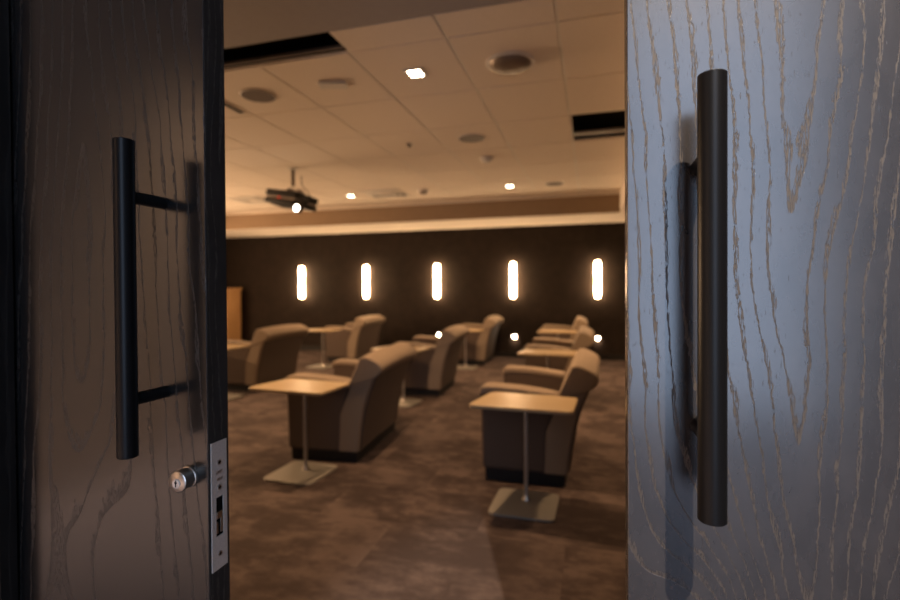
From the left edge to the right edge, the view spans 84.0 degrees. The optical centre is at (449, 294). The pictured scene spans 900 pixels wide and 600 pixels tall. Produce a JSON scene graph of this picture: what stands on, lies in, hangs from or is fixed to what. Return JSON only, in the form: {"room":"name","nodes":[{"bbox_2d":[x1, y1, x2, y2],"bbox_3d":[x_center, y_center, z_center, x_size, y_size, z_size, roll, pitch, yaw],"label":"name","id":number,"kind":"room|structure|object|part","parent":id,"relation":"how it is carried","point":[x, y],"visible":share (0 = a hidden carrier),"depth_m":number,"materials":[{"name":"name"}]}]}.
{"room":"hallway outside lounge","nodes":[
{"label":"hallway outside lounge","id":0,"kind":"room"},
{"bbox_2d":[0,0,17,599],"bbox_3d":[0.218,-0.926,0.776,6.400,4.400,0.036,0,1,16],"label":"door frame","id":1,"kind":"structure","parent":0,"point":[8,498],"depth_m":1.14,"materials":[{"name":"brown wood"}]},
{"bbox_2d":[9,0,229,599],"bbox_3d":[-1.027,0.071,1.144,1.099,2.388,0.168,0,1,16],"label":"door","id":2,"kind":"structure","parent":1,"relation":"in","point":[117,107],"depth_m":1.07,"materials":[{"name":"brown wood"}]},
{"bbox_3d":[-0.622,0.008,0.960,0.037,0.609,0.037,0,1,16],"label":"pull handle","id":3,"kind":"part","parent":2,"relation":"part of","materials":[{"name":"black metal"}]},
{"bbox_3d":[-0.611,-0.190,1.003,0.025,0.025,0.086,0,1,16],"label":"post","id":4,"kind":"part","parent":2,"relation":"part of","materials":[{"name":"black metal"}]},
{"bbox_3d":[-0.608,0.204,1.008,0.025,0.025,0.086,0,1,16],"label":"post","id":5,"kind":"part","parent":2,"relation":"part of","materials":[{"name":"black metal"}]},
{"bbox_3d":[-0.484,0.441,1.049,0.002,0.267,0.044,0,1,16],"label":"lock plate","id":6,"kind":"part","parent":2,"relation":"part of","materials":[{"name":"metal"}]},
{"bbox_2d":[624,0,899,599],"bbox_3d":[0.803,0.066,0.624,1.096,2.388,0.168,0,1,16],"label":"door","id":7,"kind":"structure","parent":1,"relation":"in","point":[762,137],"depth_m":0.74,"materials":[{"name":"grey wood"}]},
{"bbox_3d":[0.369,-0.192,0.725,0.025,0.025,0.086,0,1,16],"label":"post","id":8,"kind":"part","parent":7,"relation":"part of","materials":[{"name":"black metal"}]},
{"bbox_3d":[0.371,0.202,0.730,0.025,0.025,0.086,0,1,16],"label":"post","id":9,"kind":"part","parent":7,"relation":"part of","materials":[{"name":"black metal"}]},
{"bbox_3d":[0.357,0.006,0.681,0.037,0.609,0.037,0,1,16],"label":"pull handle","id":10,"kind":"part","parent":7,"relation":"part of","materials":[{"name":"black metal"}]},
{"bbox_2d":[223,0,624,213],"bbox_3d":[-2.137,-1.649,5.211,9.650,0.280,7.228,0,1,16],"label":"ceiling","id":11,"kind":"structure","parent":0,"point":[529,107],"depth_m":3.89,"materials":[{"name":"tile"}]},
{"bbox_2d":[225,102,244,113],"bbox_3d":[-1.783,-1.492,3.856,0.056,0.008,0.540,0,1,16],"label":"ceiling vent","id":12,"kind":"object","parent":11,"relation":"in","point":[227,105],"visible":0.36,"depth_m":4.01,"materials":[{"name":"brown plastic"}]},
{"bbox_2d":[226,196,267,203],"bbox_3d":[-3.208,-1.530,8.117,0.580,0.008,0.580,0,1,16],"label":"ceiling vent","id":13,"kind":"object","parent":11,"relation":"in","point":[240,199],"visible":0.84,"depth_m":8.03,"materials":[{"name":"white plastic"}]},
{"bbox_2d":[239,88,276,102],"bbox_3d":[-1.442,-1.492,3.759,0.264,0.010,0.264,0,1,16],"label":"ceiling speaker","id":14,"kind":"object","parent":11,"relation":"attached to","point":[251,94],"visible":1,"depth_m":3.73,"materials":[{"name":"white plastic"}]},
{"bbox_2d":[224,32,342,66],"bbox_3d":[-3.408,-1.555,3.744,5.685,0.120,0.250,0,1,16],"label":"ceiling vent","id":15,"kind":"object","parent":11,"relation":"in","point":[333,47],"visible":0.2,"depth_m":3.17,"materials":[{"name":"metal"}]},
{"bbox_3d":[-3.387,-1.506,3.827,5.680,0.020,0.020,0,1,16],"label":"blade","id":16,"kind":"part","parent":15,"relation":"part of","materials":[{"name":"metal"}]},
{"bbox_2d":[288,167,297,186],"bbox_3d":[-1.893,-1.413,6.029,0.120,0.215,0.120,0,1,16],"label":"pole","id":17,"kind":"object","parent":11,"relation":"attached to","point":[292,169],"visible":1,"depth_m":6.01,"materials":[{"name":"brown metal"}]},
{"bbox_2d":[264,176,317,212],"bbox_3d":[-1.880,-1.179,5.982,0.625,0.483,0.381,0,1,26],"label":"projector","id":18,"kind":"object","parent":17,"relation":"hanging from","point":[298,201],"visible":1,"depth_m":5.88,"materials":[{"name":"black plastic"}]},
{"bbox_2d":[318,81,347,88],"bbox_3d":[-0.833,-1.490,3.560,0.200,0.018,0.110,0,1,-1],"label":"smoke detector","id":19,"kind":"object","parent":11,"relation":"attached to","point":[322,84],"visible":1,"depth_m":3.54,"materials":[{"name":"white plastic"}]},
{"bbox_2d":[359,189,408,197],"bbox_3d":[-0.989,-1.536,7.622,0.580,0.014,0.580,0,1,16],"label":"ceiling vent","id":20,"kind":"object","parent":11,"relation":"in","point":[384,190],"visible":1,"depth_m":7.61,"materials":[{"name":"white plastic"}]},
{"bbox_2d":[402,67,428,78],"bbox_3d":[-0.233,-1.497,3.384,0.140,0.006,0.140,0,1,16],"label":"recessed light","id":21,"kind":"object","parent":11,"relation":"in","point":[413,73],"visible":1,"depth_m":3.38,"materials":[{"name":"white plastic"}]},
{"bbox_2d":[417,189,428,194],"bbox_3d":[-0.399,-1.511,7.392,0.170,0.068,0.170,0,1,16],"label":"dome camera","id":22,"kind":"object","parent":11,"relation":"attached to","point":[421,191],"visible":1,"depth_m":7.34,"materials":[{"name":"white plastic"}]},
{"bbox_2d":[224,0,624,211],"bbox_3d":[-1.794,-1.529,6.015,7.560,0.008,5.510,0,1,16],"label":"grid","id":23,"kind":"object","parent":11,"relation":"attached to","point":[554,1],"visible":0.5,"depth_m":3.85,"materials":[{"name":"white metal"}]},
{"bbox_2d":[458,134,484,142],"bbox_3d":[0.209,-1.514,4.849,0.264,0.010,0.264,0,1,16],"label":"ceiling speaker","id":24,"kind":"object","parent":11,"relation":"attached to","point":[470,138],"visible":1,"depth_m":4.84,"materials":[{"name":"white plastic"}]},
{"bbox_2d":[480,156,492,162],"bbox_3d":[0.407,-1.501,5.583,0.144,0.056,0.144,0,1,16],"label":"smoke detector","id":25,"kind":"object","parent":11,"relation":"attached to","point":[485,159],"visible":1,"depth_m":5.54,"materials":[{"name":"white plastic"}]},
{"bbox_2d":[486,51,534,75],"bbox_3d":[0.391,-1.473,3.238,0.316,0.059,0.316,0,1,16],"label":"speaker","id":26,"kind":"object","parent":11,"relation":"attached to","point":[508,63],"visible":1,"depth_m":3.17},
{"bbox_2d":[545,181,563,185],"bbox_3d":[1.458,-1.546,6.978,0.264,0.010,0.264,0,1,16],"label":"ceiling speaker","id":27,"kind":"object","parent":11,"relation":"attached to","point":[554,183],"visible":1,"depth_m":6.94,"materials":[{"name":"white plastic"}]},
{"bbox_2d":[572,110,624,136],"bbox_3d":[1.410,-1.598,4.538,0.580,0.110,0.770,0,1,16],"label":"ceiling vent","id":28,"kind":"object","parent":11,"relation":"in","point":[613,118],"visible":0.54,"depth_m":4.73,"materials":[{"name":"metal"}]},
{"bbox_3d":[1.476,-1.556,4.764,0.575,0.020,0.110,0,1,16],"label":"blade","id":29,"kind":"part","parent":28,"relation":"part of","materials":[{"name":"white metal"}]},
{"bbox_2d":[226,222,624,354],"bbox_3d":[-0.789,-0.324,9.941,9.850,3.000,0.100,0,1,16],"label":"wall","id":30,"kind":"structure","parent":0,"point":[555,272],"depth_m":9.72,"materials":[{"name":"brown fabric"}]},
{"bbox_2d":[298,266,305,298],"bbox_3d":[-3.098,-0.251,10.470,0.176,0.680,0.145,0,1,16],"label":"wall sconce","id":31,"kind":"object","parent":30,"relation":"attached to","point":[302,270],"visible":1,"depth_m":10.42,"materials":[{"name":"white glass"}]},
{"bbox_3d":[-3.079,-0.252,10.534,0.100,0.680,0.012,0,1,16],"label":"plate","id":32,"kind":"part","parent":31,"relation":"part of","materials":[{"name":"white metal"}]},
{"bbox_2d":[362,265,369,298],"bbox_3d":[-1.683,-0.255,10.068,0.176,0.680,0.145,0,1,16],"label":"wall sconce","id":33,"kind":"object","parent":30,"relation":"attached to","point":[366,269],"visible":1,"depth_m":10.02,"materials":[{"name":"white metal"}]},
{"bbox_3d":[-1.665,-0.256,10.132,0.100,0.680,0.012,0,1,16],"label":"plate","id":34,"kind":"part","parent":33,"relation":"part of","materials":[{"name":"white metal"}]},
{"bbox_2d":[432,264,440,298],"bbox_3d":[-0.250,-0.259,9.661,0.176,0.680,0.145,0,1,16],"label":"wall sconce","id":35,"kind":"object","parent":30,"relation":"attached to","point":[437,269],"visible":1,"depth_m":9.61,"materials":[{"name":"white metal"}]},
{"bbox_3d":[-0.232,-0.260,9.725,0.100,0.680,0.012,0,1,16],"label":"plate","id":36,"kind":"part","parent":35,"relation":"part of","materials":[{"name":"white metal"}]},
{"bbox_2d":[300,346,624,360],"bbox_3d":[-0.796,1.127,9.903,9.650,0.100,0.012,0,1,16],"label":"baseboard","id":37,"kind":"structure","parent":30,"relation":"attached to","point":[303,348],"depth_m":9.36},
{"bbox_2d":[508,262,517,298],"bbox_3d":[1.169,-0.263,9.258,0.176,0.680,0.145,0,1,16],"label":"wall sconce","id":38,"kind":"object","parent":30,"relation":"attached to","point":[512,280],"visible":1,"depth_m":9.20,"materials":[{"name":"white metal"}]},
{"bbox_2d":[592,260,602,298],"bbox_3d":[2.612,-0.267,8.848,0.176,0.680,0.145,0,1,16],"label":"wall sconce","id":39,"kind":"object","parent":30,"relation":"attached to","point":[597,266],"visible":1,"depth_m":8.79,"materials":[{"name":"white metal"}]},
{"bbox_2d":[226,174,624,237],"bbox_3d":[-1.731,-1.499,6.637,9.650,0.565,6.740,0,1,16],"label":"ceiling","id":40,"kind":"structure","parent":0,"point":[616,217],"depth_m":8.92,"materials":[{"name":"white paint"}]},
{"bbox_2d":[226,194,619,229],"bbox_3d":[-1.041,-1.385,8.661,7.560,0.280,0.012,0,1,16],"label":"ceiling soffit","id":41,"kind":"structure","parent":40,"relation":"attached to","point":[609,203],"depth_m":8.43,"materials":[{"name":"white paint"}]},
{"bbox_2d":[228,350,625,599],"bbox_3d":[-1.945,1.279,5.858,9.650,0.100,8.425,0,1,16],"label":"floor","id":42,"kind":"structure","parent":0,"point":[411,519],"depth_m":2.84,"materials":[{"name":"brown carpet"}]},
{"bbox_2d":[227,288,241,340],"bbox_3d":[-4.877,0.521,10.749,0.600,1.340,0.480,0,1,16],"label":"wooden lectern","id":43,"kind":"object","parent":42,"relation":"on","point":[233,294],"visible":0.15,"depth_m":10.67,"materials":[{"name":"brown wood"}]},
{"bbox_2d":[227,344,248,400],"bbox_3d":[-2.726,0.922,5.940,0.593,0.622,0.422,0,1,19],"label":"side table","id":44,"kind":"object","parent":42,"relation":"on","point":[229,346],"visible":0.24,"depth_m":5.93,"materials":[{"name":"brown wood"}]},
{"bbox_3d":[-2.725,1.226,5.947,0.374,0.014,0.380,0,1,19],"label":"plate","id":45,"kind":"part","parent":44,"relation":"part of","materials":[{"name":"grey metal"}]},
{"bbox_2d":[227,324,308,391],"bbox_3d":[-2.522,0.817,6.781,0.793,0.810,0.976,0,1,15],"label":"armchair","id":46,"kind":"object","parent":42,"relation":"on","point":[272,354],"visible":0.8,"depth_m":6.38,"materials":[{"name":"brown fabric"}]},
{"bbox_3d":[-2.735,0.875,6.421,0.504,0.535,0.155,0,1,15],"label":"armrest","id":47,"kind":"part","parent":46,"relation":"part of","materials":[{"name":"brown fabric"}]},
{"bbox_3d":[-2.327,0.815,6.730,0.309,0.643,0.960,0,1,15],"label":"backrest","id":48,"kind":"part","parent":46,"relation":"part of","materials":[{"name":"beige fabric"}]},
{"bbox_3d":[-2.250,0.826,6.710,0.166,0.590,0.890,0,1,15],"label":"panel","id":49,"kind":"part","parent":46,"relation":"part of","materials":[{"name":"brown fabric"}]},
{"bbox_2d":[249,378,348,485],"bbox_3d":[-1.037,0.940,3.486,0.593,0.622,0.422,0,1,18],"label":"side table","id":50,"kind":"object","parent":42,"relation":"on","point":[301,473],"visible":1,"depth_m":3.46,"materials":[{"name":"brown wood"}]},
{"bbox_3d":[-1.037,1.244,3.492,0.374,0.014,0.380,0,1,18],"label":"plate","id":51,"kind":"part","parent":50,"relation":"part of","materials":[{"name":"grey metal"}]},
{"bbox_3d":[-1.023,0.943,3.536,0.025,0.586,0.025,0,1,18],"label":"post","id":52,"kind":"part","parent":50,"relation":"part of","materials":[{"name":"silver metal"}]},
{"bbox_2d":[306,328,340,368],"bbox_3d":[-2.132,0.892,8.287,0.593,0.622,0.422,0,1,19],"label":"side table","id":53,"kind":"object","parent":42,"relation":"on","point":[318,366],"visible":0.86,"depth_m":8.28,"materials":[{"name":"brown wood"}]},
{"bbox_3d":[-2.132,1.196,8.294,0.374,0.014,0.380,0,1,19],"label":"plate","id":54,"kind":"part","parent":53,"relation":"part of","materials":[{"name":"grey metal"}]},
{"bbox_3d":[-2.117,0.895,8.338,0.025,0.586,0.025,0,1,19],"label":"post","id":55,"kind":"part","parent":53,"relation":"part of","materials":[{"name":"silver metal"}]},
{"bbox_2d":[286,343,416,462],"bbox_3d":[-0.781,0.837,4.173,0.793,0.810,0.976,0,1,12],"label":"armchair","id":56,"kind":"object","parent":42,"relation":"on","point":[345,424],"visible":0.94,"depth_m":3.74,"materials":[{"name":"brown fabric"}]},
{"bbox_3d":[-0.976,0.894,3.803,0.504,0.535,0.155,0,1,12],"label":"armrest","id":57,"kind":"part","parent":56,"relation":"part of","materials":[{"name":"brown fabric"}]},
{"bbox_3d":[-0.811,0.884,4.591,0.504,0.535,0.155,0,1,12],"label":"armrest","id":58,"kind":"part","parent":56,"relation":"part of","materials":[{"name":"brown fabric"}]},
{"bbox_3d":[-0.584,0.834,4.132,0.309,0.643,0.960,0,1,12],"label":"backrest","id":59,"kind":"part","parent":56,"relation":"part of","materials":[{"name":"beige fabric"}]},
{"bbox_3d":[-0.506,0.845,4.115,0.166,0.590,0.890,0,1,12],"label":"panel","id":60,"kind":"part","parent":56,"relation":"part of","materials":[{"name":"brown fabric"}]},
{"bbox_2d":[325,315,384,361],"bbox_3d":[-1.734,0.785,9.204,0.793,0.810,0.976,0,1,14],"label":"armchair","id":61,"kind":"object","parent":42,"relation":"on","point":[355,340],"visible":0.97,"depth_m":8.79,"materials":[{"name":"brown fabric"}]},
{"bbox_3d":[-1.944,0.843,8.842,0.504,0.535,0.155,0,1,14],"label":"armrest","id":62,"kind":"part","parent":61,"relation":"part of","materials":[{"name":"brown fabric"}]},
{"bbox_3d":[-1.539,0.783,9.155,0.309,0.643,0.960,0,1,14],"label":"backrest","id":63,"kind":"part","parent":61,"relation":"part of","materials":[{"name":"beige fabric"}]},
{"bbox_3d":[-1.462,0.794,9.136,0.166,0.590,0.890,0,1,14],"label":"panel","id":64,"kind":"part","parent":61,"relation":"part of","materials":[{"name":"brown fabric"}]},
{"bbox_2d":[371,346,429,407],"bbox_3d":[-0.547,0.912,5.633,0.593,0.622,0.422,0,1,22],"label":"side table","id":65,"kind":"object","parent":42,"relation":"on","point":[404,402],"visible":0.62,"depth_m":5.65,"materials":[{"name":"grey metal"}]},
{"bbox_3d":[-0.530,0.916,5.683,0.025,0.586,0.025,0,1,22],"label":"post","id":66,"kind":"part","parent":65,"relation":"part of","materials":[{"name":"metal"}]},
{"bbox_3d":[-0.546,1.216,5.640,0.374,0.014,0.380,0,1,22],"label":"plate","id":67,"kind":"part","parent":65,"relation":"part of","materials":[{"name":"grey metal"}]},
{"bbox_2d":[394,325,469,396],"bbox_3d":[-0.218,0.807,6.434,0.793,0.810,0.976,0,1,12],"label":"armchair","id":68,"kind":"object","parent":42,"relation":"on","point":[432,371],"visible":0.8,"depth_m":5.98,"materials":[{"name":"brown fabric"}]},
{"bbox_3d":[-0.416,0.865,6.066,0.504,0.535,0.155,0,1,12],"label":"armrest","id":69,"kind":"part","parent":68,"relation":"part of","materials":[{"name":"brown fabric"}]},
{"bbox_3d":[-0.243,0.855,6.852,0.504,0.535,0.155,0,1,12],"label":"armrest","id":70,"kind":"part","parent":68,"relation":"part of","materials":[{"name":"brown fabric"}]},
{"bbox_3d":[-0.021,0.805,6.390,0.309,0.643,0.960,0,1,12],"label":"backrest","id":71,"kind":"part","parent":68,"relation":"part of","materials":[{"name":"beige fabric"}]},
{"bbox_3d":[0.057,0.816,6.373,0.166,0.590,0.890,0,1,12],"label":"panel","id":72,"kind":"part","parent":68,"relation":"part of","materials":[{"name":"brown fabric"}]},
{"bbox_2d":[457,329,483,369],"bbox_3d":[0.241,0.880,8.112,0.593,0.622,0.422,0,1,16],"label":"side table","id":73,"kind":"object","parent":42,"relation":"on","point":[460,367],"visible":0.73,"depth_m":8.10,"materials":[{"name":"grey metal"}]},
{"bbox_3d":[0.241,1.184,8.119,0.374,0.014,0.380,0,1,16],"label":"plate","id":74,"kind":"part","parent":73,"relation":"part of","materials":[{"name":"grey metal"}]},
{"bbox_2d":[458,315,503,364],"bbox_3d":[0.491,0.776,8.842,0.793,0.810,0.976,0,1,14],"label":"armchair","id":75,"kind":"object","parent":42,"relation":"on","point":[480,346],"visible":0.66,"depth_m":8.39,"materials":[{"name":"brown fabric"}]},
{"bbox_3d":[0.282,0.834,8.480,0.504,0.535,0.155,0,1,14],"label":"armrest","id":76,"kind":"part","parent":75,"relation":"part of","materials":[{"name":"brown fabric"}]},
{"bbox_3d":[0.687,0.774,8.793,0.309,0.643,0.960,0,1,14],"label":"backrest","id":77,"kind":"part","parent":75,"relation":"part of","materials":[{"name":"beige fabric"}]},
{"bbox_3d":[0.764,0.785,8.774,0.166,0.590,0.890,0,1,14],"label":"panel","id":78,"kind":"part","parent":75,"relation":"part of","materials":[{"name":"brown fabric"}]},
{"bbox_2d":[470,392,577,522],"bbox_3d":[0.445,0.937,2.956,0.593,0.622,0.422,0,1,17],"label":"side table","id":79,"kind":"object","parent":42,"relation":"on","point":[525,504],"visible":1,"depth_m":2.92,"materials":[{"name":"brown wood"}]},
{"bbox_3d":[0.445,1.241,2.962,0.374,0.014,0.380,0,1,17],"label":"plate","id":80,"kind":"part","parent":79,"relation":"part of","materials":[{"name":"grey metal"}]},
{"bbox_3d":[0.457,0.940,3.006,0.025,0.586,0.025,0,1,17],"label":"post","id":81,"kind":"part","parent":79,"relation":"part of","materials":[{"name":"silver metal"}]},
{"bbox_2d":[480,348,599,487],"bbox_3d":[0.693,0.833,3.699,0.793,0.810,0.976,0,1,17],"label":"armchair","id":82,"kind":"object","parent":42,"relation":"on","point":[551,437],"visible":0.91,"depth_m":3.27,"materials":[{"name":"beige fabric"}]},
{"bbox_3d":[0.466,0.891,3.348,0.504,0.535,0.155,0,1,17],"label":"armrest","id":83,"kind":"part","parent":82,"relation":"part of","materials":[{"name":"brown fabric"}]},
{"bbox_3d":[0.701,0.881,4.118,0.504,0.535,0.155,0,1,17],"label":"armrest","id":84,"kind":"part","parent":82,"relation":"part of","materials":[{"name":"brown fabric"}]},
{"bbox_3d":[0.885,0.831,3.640,0.309,0.643,0.960,0,1,17],"label":"backrest","id":85,"kind":"part","parent":82,"relation":"part of","materials":[{"name":"beige fabric"}]},
{"bbox_3d":[0.961,0.842,3.617,0.166,0.590,0.890,0,1,17],"label":"panel","id":86,"kind":"part","parent":82,"relation":"part of","materials":[{"name":"brown fabric"}]},
{"bbox_2d":[517,349,576,367],"bbox_3d":[1.023,0.908,5.229,0.593,0.622,0.422,0,1,16],"label":"side table","id":87,"kind":"object","parent":42,"relation":"on","point":[535,352],"visible":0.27,"depth_m":5.15,"materials":[{"name":"beige wood"}]},
{"bbox_2d":[537,330,576,338],"bbox_3d":[1.666,0.875,7.749,0.593,0.622,0.422,0,1,16],"label":"side table","id":88,"kind":"object","parent":42,"relation":"on","point":[540,331],"visible":0.39,"depth_m":7.64,"materials":[{"name":"beige wood"}]},
{"bbox_2d":[525,326,594,371],"bbox_3d":[1.342,0.802,6.075,0.793,0.810,0.976,0,1,16],"label":"armchair","id":89,"kind":"object","parent":42,"relation":"on","point":[584,338],"visible":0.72,"depth_m":5.65,"materials":[{"name":"brown fabric"}]},
{"bbox_3d":[1.122,0.860,5.720,0.504,0.535,0.155,0,1,16],"label":"armrest","id":90,"kind":"part","parent":89,"relation":"part of","materials":[{"name":"brown fabric"}]},
{"bbox_3d":[1.342,0.850,6.494,0.504,0.535,0.155,0,1,16],"label":"armrest","id":91,"kind":"part","parent":89,"relation":"part of","materials":[{"name":"brown fabric"}]},
{"bbox_3d":[1.536,0.800,6.020,0.309,0.643,0.960,0,1,16],"label":"backrest","id":92,"kind":"part","parent":89,"relation":"part of","materials":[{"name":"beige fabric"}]},
{"bbox_2d":[539,316,587,340],"bbox_3d":[1.922,0.772,8.481,0.793,0.810,0.976,0,1,15],"label":"armchair","id":93,"kind":"object","parent":42,"relation":"on","point":[580,321],"visible":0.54,"depth_m":8.05,"materials":[{"name":"brown fabric"}]},
{"bbox_3d":[1.709,0.829,8.121,0.504,0.535,0.155,0,1,15],"label":"armrest","id":94,"kind":"part","parent":93,"relation":"part of","materials":[{"name":"brown fabric"}]},
{"bbox_3d":[2.117,0.769,8.430,0.309,0.643,0.960,0,1,15],"label":"backrest","id":95,"kind":"part","parent":93,"relation":"part of","materials":[{"name":"beige fabric"}]}
]}

